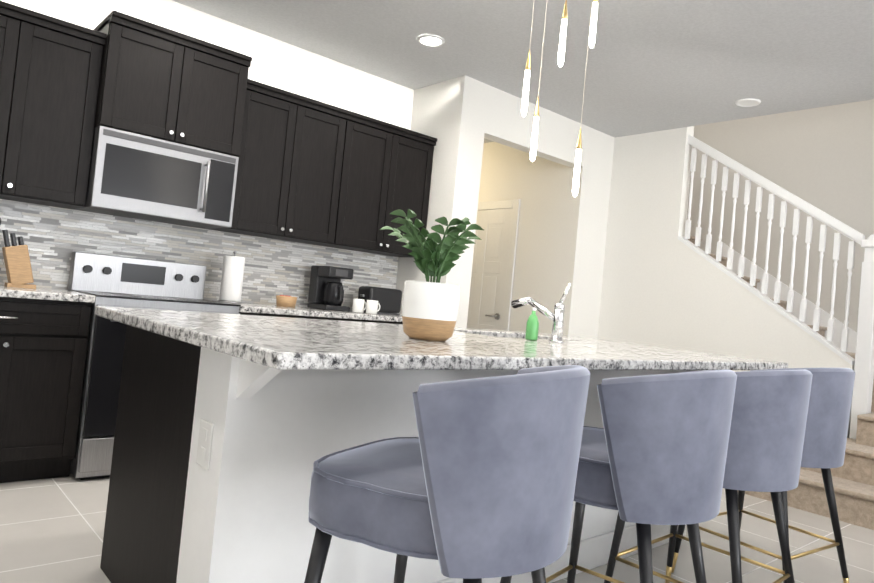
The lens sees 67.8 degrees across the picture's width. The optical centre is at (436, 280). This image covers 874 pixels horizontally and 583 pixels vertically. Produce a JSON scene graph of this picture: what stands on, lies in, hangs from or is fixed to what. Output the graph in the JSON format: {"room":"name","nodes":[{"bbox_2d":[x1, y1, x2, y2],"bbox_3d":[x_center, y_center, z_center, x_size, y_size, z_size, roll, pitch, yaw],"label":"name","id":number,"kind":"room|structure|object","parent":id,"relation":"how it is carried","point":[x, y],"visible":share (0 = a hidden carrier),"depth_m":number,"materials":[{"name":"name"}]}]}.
{"room":"kitchen","nodes":[
{"label":"kitchen","id":0,"kind":"room"},
{"bbox_2d":[0,0,415,289],"bbox_3d":[-2.060,-0.398,3.776,4.570,2.740,0.120,7,-2,-41],"label":"wall","id":1,"kind":"structure","parent":0,"point":[276,63],"depth_m":4.47,"materials":[{"name":"white paint"}]},
{"bbox_2d":[0,1,103,210],"bbox_3d":[-2.225,-0.894,3.305,0.819,0.922,0.328,7,-2,-41],"label":"upper cabinet","id":2,"kind":"object","parent":1,"relation":"attached to","point":[50,66],"depth_m":3.31,"materials":[{"name":"black wood"}]},
{"bbox_2d":[92,10,203,148],"bbox_3d":[-1.693,-1.101,3.711,0.474,0.604,0.403,7,-2,-41],"label":"upper cabinet","id":3,"kind":"object","parent":1,"relation":"attached to","point":[115,113],"depth_m":3.55,"materials":[{"name":"black wood"}]},
{"bbox_2d":[84,125,243,228],"bbox_3d":[-1.625,-0.604,3.797,0.770,0.489,0.401,7,-2,-41],"label":"microwave","id":4,"kind":"object","parent":1,"relation":"attached to","point":[143,178],"depth_m":3.62,"materials":[{"name":"silver metal"}]},
{"bbox_2d":[0,199,398,310],"bbox_3d":[-1.992,-0.166,3.758,4.444,0.455,0.009,7,-2,-41],"label":"backsplash","id":5,"kind":"structure","parent":1,"relation":"attached to","point":[54,238],"depth_m":4.11,"materials":[{"name":"tile"}]},
{"bbox_2d":[192,41,251,160],"bbox_3d":[-1.411,-1.067,3.959,0.333,0.604,0.403,7,-2,-41],"label":"upper cabinet","id":6,"kind":"object","parent":1,"relation":"attached to","point":[225,85],"depth_m":3.83,"materials":[{"name":"black wood"}]},
{"bbox_2d":[210,80,355,248],"bbox_3d":[-1.029,-0.747,4.360,0.824,0.922,0.328,7,-2,-41],"label":"upper cabinet","id":7,"kind":"object","parent":1,"relation":"attached to","point":[296,171],"depth_m":4.24,"materials":[{"name":"black wood"}]},
{"bbox_2d":[344,113,436,256],"bbox_3d":[-0.486,-0.681,4.839,0.866,0.922,0.328,7,-2,-41],"label":"upper cabinet","id":8,"kind":"object","parent":1,"relation":"attached to","point":[392,164],"depth_m":4.72,"materials":[{"name":"black wood"}]},
{"bbox_2d":[397,96,431,314],"bbox_3d":[-1.118,-0.227,6.346,0.255,2.740,2.470,7,-2,-41],"label":"wall","id":9,"kind":"structure","parent":0,"point":[407,266],"depth_m":5.15,"materials":[{"name":"white paint"}]},
{"bbox_2d":[0,472,873,582],"bbox_3d":[0.996,1.281,2.334,7.700,0.120,12.200,7,-2,-41],"label":"floor","id":10,"kind":"structure","parent":0,"point":[51,530],"depth_m":2.87,"materials":[{"name":"tile"}]},
{"bbox_2d":[0,297,91,482],"bbox_3d":[-2.250,0.498,3.168,0.814,0.882,0.608,7,-2,-41],"label":"base cabinet","id":11,"kind":"object","parent":10,"relation":"on","point":[43,348],"visible":0.98,"depth_m":3.08,"materials":[{"name":"black wood"}]},
{"bbox_2d":[0,285,402,321],"bbox_3d":[-1.808,0.090,3.514,4.444,0.035,0.637,7,-2,-41],"label":"countertop","id":12,"kind":"structure","parent":11,"relation":"on","point":[48,294],"depth_m":3.79,"materials":[{"name":"stone"}]},
{"bbox_2d":[2,230,35,288],"bbox_3d":[-2.133,-0.108,3.315,0.164,0.285,0.090,7,-2,-41],"label":"knife block","id":13,"kind":"object","parent":12,"relation":"on","point":[17,262],"visible":1,"depth_m":3.28,"materials":[{"name":"brown wood"}]},
{"bbox_2d":[217,251,244,303],"bbox_3d":[-1.269,-0.025,4.035,0.150,0.326,0.150,7,-2,-41],"label":"paper towel roll","id":14,"kind":"object","parent":12,"relation":"on","point":[232,279],"visible":0.98,"depth_m":3.98,"materials":[{"name":"white paper"}]},
{"bbox_2d":[276,295,296,307],"bbox_3d":[-0.997,0.136,4.296,0.140,0.075,0.140,7,-2,-41],"label":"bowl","id":15,"kind":"object","parent":12,"relation":"on","point":[285,301],"visible":1,"depth_m":4.24,"materials":[{"name":"brown wood"}]},
{"bbox_2d":[307,265,353,311],"bbox_3d":[-0.739,0.055,4.547,0.200,0.300,0.275,7,-2,-41],"label":"coffee maker","id":16,"kind":"object","parent":12,"relation":"on","point":[326,290],"visible":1,"depth_m":4.48,"materials":[{"name":"black plastic"}]},
{"bbox_2d":[352,298,365,312],"bbox_3d":[-0.538,0.177,4.553,0.112,0.095,0.082,7,-2,-41],"label":"mug","id":17,"kind":"object","parent":12,"relation":"on","point":[358,306],"visible":0.9,"depth_m":4.51,"materials":[{"name":"white ceramic"}]},
{"bbox_2d":[366,300,379,313],"bbox_3d":[-0.441,0.185,4.532,0.112,0.095,0.082,7,-2,-41],"label":"mug","id":18,"kind":"object","parent":12,"relation":"on","point":[371,306],"visible":0.96,"depth_m":4.49,"materials":[{"name":"white ceramic"}]},
{"bbox_2d":[358,286,401,314],"bbox_3d":[-0.430,0.146,4.792,0.318,0.192,0.170,7,-2,-41],"label":"toaster","id":19,"kind":"object","parent":12,"relation":"on","point":[388,300],"visible":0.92,"depth_m":4.73,"materials":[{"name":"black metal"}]},
{"bbox_2d":[68,252,240,479],"bbox_3d":[-1.611,0.447,3.643,0.748,1.135,0.696,7,-2,-41],"label":"range","id":20,"kind":"object","parent":10,"relation":"on","point":[115,281],"visible":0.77,"depth_m":3.32,"materials":[{"name":"silver metal"}]},
{"bbox_2d":[239,312,358,321],"bbox_3d":[-1.073,0.642,4.206,0.823,0.882,0.608,7,-2,-41],"label":"base cabinet","id":21,"kind":"object","parent":10,"relation":"on","point":[294,316],"depth_m":3.99,"materials":[{"name":"black wood"}]},
{"bbox_2d":[359,320,402,323],"bbox_3d":[-0.530,0.709,4.685,0.879,0.882,0.608,7,-2,-41],"label":"base cabinet","id":22,"kind":"object","parent":10,"relation":"on","point":[373,321],"depth_m":4.41,"materials":[{"name":"black wood"}]},
{"bbox_2d":[100,326,703,582],"bbox_3d":[0.097,0.705,2.718,2.456,0.882,1.075,7,-2,-41],"label":"kitchen island","id":23,"kind":"object","parent":10,"relation":"on","point":[230,429],"depth_m":1.85,"materials":[{"name":"paint"}]},
{"bbox_2d":[94,306,787,369],"bbox_3d":[0.194,0.252,2.664,2.590,0.034,1.390,7,-2,-41],"label":"island countertop","id":24,"kind":"structure","parent":23,"relation":"on","point":[275,343],"depth_m":1.93,"materials":[{"name":"white stone"}]},
{"bbox_2d":[380,209,483,340],"bbox_3d":[-0.031,-0.013,2.179,0.344,0.416,0.391,7,-2,-41],"label":"potted plant","id":25,"kind":"object","parent":24,"relation":"on","point":[430,310],"visible":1,"depth_m":2.11,"materials":[{"name":"green plant"}]},
{"bbox_2d":[494,334,517,337],"bbox_3d":[0.367,0.403,3.229,0.704,0.222,0.424,7,-2,-41],"label":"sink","id":26,"kind":"object","parent":24,"relation":"in","point":[495,335],"depth_m":3.48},
{"bbox_2d":[525,308,538,340],"bbox_3d":[0.418,0.189,2.837,0.054,0.142,0.053,7,-2,-41],"label":"soap bottle","id":27,"kind":"object","parent":24,"relation":"on","point":[532,326],"visible":1,"depth_m":2.82,"materials":[{"name":"green plastic"}]},
{"bbox_2d":[511,283,570,342],"bbox_3d":[0.465,0.137,2.942,0.068,0.263,0.306,7,-2,-41],"label":"faucet","id":28,"kind":"object","parent":24,"relation":"on","point":[556,317],"visible":1,"depth_m":2.85,"materials":[{"name":"silver metal"}]},
{"bbox_2d":[304,365,589,582],"bbox_3d":[0.014,0.629,1.441,0.655,0.941,0.656,7,-2,-41],"label":"bar stool","id":29,"kind":"object","parent":10,"relation":"on","point":[474,481],"visible":1,"depth_m":1.21,"materials":[{"name":"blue fabric"}]},
{"bbox_2d":[500,369,736,582],"bbox_3d":[0.517,0.690,1.858,0.596,0.941,0.585,7,-2,-41],"label":"bar stool","id":30,"kind":"object","parent":10,"relation":"on","point":[653,451],"visible":0.77,"depth_m":1.60,"materials":[{"name":"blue fabric"}]},
{"bbox_2d":[604,369,812,582],"bbox_3d":[0.961,0.745,2.268,0.598,0.941,0.546,7,-2,-41],"label":"bar stool","id":31,"kind":"object","parent":10,"relation":"on","point":[767,431],"visible":0.6,"depth_m":2.02,"materials":[{"name":"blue fabric"}]},
{"bbox_2d":[672,368,854,582],"bbox_3d":[1.375,0.798,2.707,0.595,0.941,0.558,7,-2,-41],"label":"bar stool","id":32,"kind":"object","parent":10,"relation":"on","point":[827,422],"visible":0.5,"depth_m":2.47,"materials":[{"name":"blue fabric"}]},
{"bbox_2d":[688,235,873,529],"bbox_3d":[2.108,-0.006,5.488,1.712,2.850,4.765,7,-2,-41],"label":"stairs","id":33,"kind":"structure","parent":10,"relation":"on","point":[853,480],"depth_m":4.00,"materials":[{"name":"carpet"}]},
{"bbox_2d":[678,134,873,438],"bbox_3d":[2.548,0.104,5.018,0.130,2.685,1.480,7,-2,-41],"label":"railing","id":34,"kind":"object","parent":33,"relation":"attached to","point":[862,362],"visible":0.96,"depth_m":4.83,"materials":[{"name":"white wood"}]},
{"bbox_2d":[412,127,595,336],"bbox_3d":[0.206,-0.081,7.027,0.125,2.740,3.200,7,-2,-41],"label":"wall","id":35,"kind":"structure","parent":0,"point":[590,140],"depth_m":5.83,"materials":[{"name":"white paint"}]},
{"bbox_2d":[467,199,519,330],"bbox_3d":[0.386,0.238,6.629,0.070,2.115,0.930,7,-2,-41],"label":"hall door","id":36,"kind":"structure","parent":35,"relation":"in","point":[491,286],"depth_m":6.51,"materials":[{"name":"white wood"}]},
{"bbox_2d":[172,0,873,142],"bbox_3d":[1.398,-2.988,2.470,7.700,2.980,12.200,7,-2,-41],"label":"ceiling","id":37,"kind":"structure","parent":0,"point":[655,65],"depth_m":4.16,"materials":[{"name":"paint"}]},
{"bbox_2d":[418,34,443,46],"bbox_3d":[-0.040,-1.563,4.236,0.176,0.010,0.176,7,-2,-41],"label":"recessed light","id":38,"kind":"object","parent":37,"relation":"in","point":[431,40],"visible":0.98,"depth_m":4.23,"materials":[{"name":"white"}]},
{"bbox_2d":[521,0,597,196],"bbox_3d":[0.491,-0.949,2.577,0.304,1.240,0.304,7,-2,-41],"label":"pendant light","id":39,"kind":"object","parent":37,"relation":"hanging from","point":[561,54],"visible":1,"depth_m":2.57,"materials":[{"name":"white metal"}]},
{"bbox_2d":[735,98,760,106],"bbox_3d":[2.312,-1.322,4.831,0.176,0.010,0.176,7,-2,-41],"label":"recessed light","id":40,"kind":"object","parent":37,"relation":"in","point":[749,102],"visible":1,"depth_m":4.82,"materials":[{"name":"white plastic"}]},
{"bbox_2d":[432,75,614,338],"bbox_3d":[0.773,-0.077,5.476,1.960,2.740,0.120,7,-2,-41],"label":"wall","id":41,"kind":"structure","parent":0,"point":[561,238],"depth_m":5.90,"materials":[{"name":"white paint"}]},
{"bbox_2d":[597,126,853,437],"bbox_3d":[1.762,-0.119,5.940,0.120,3.040,3.680,7,-2,-41],"label":"wall","id":42,"kind":"structure","parent":0,"point":[663,286],"depth_m":5.62,"materials":[{"name":"white paint"}]},
{"bbox_2d":[687,99,873,412],"bbox_3d":[4.034,-1.226,4.868,0.120,5.600,12.200,7,-2,-41],"label":"wall","id":43,"kind":"structure","parent":0,"point":[821,158],"depth_m":5.68,"materials":[{"name":"beige paint"}]}
]}

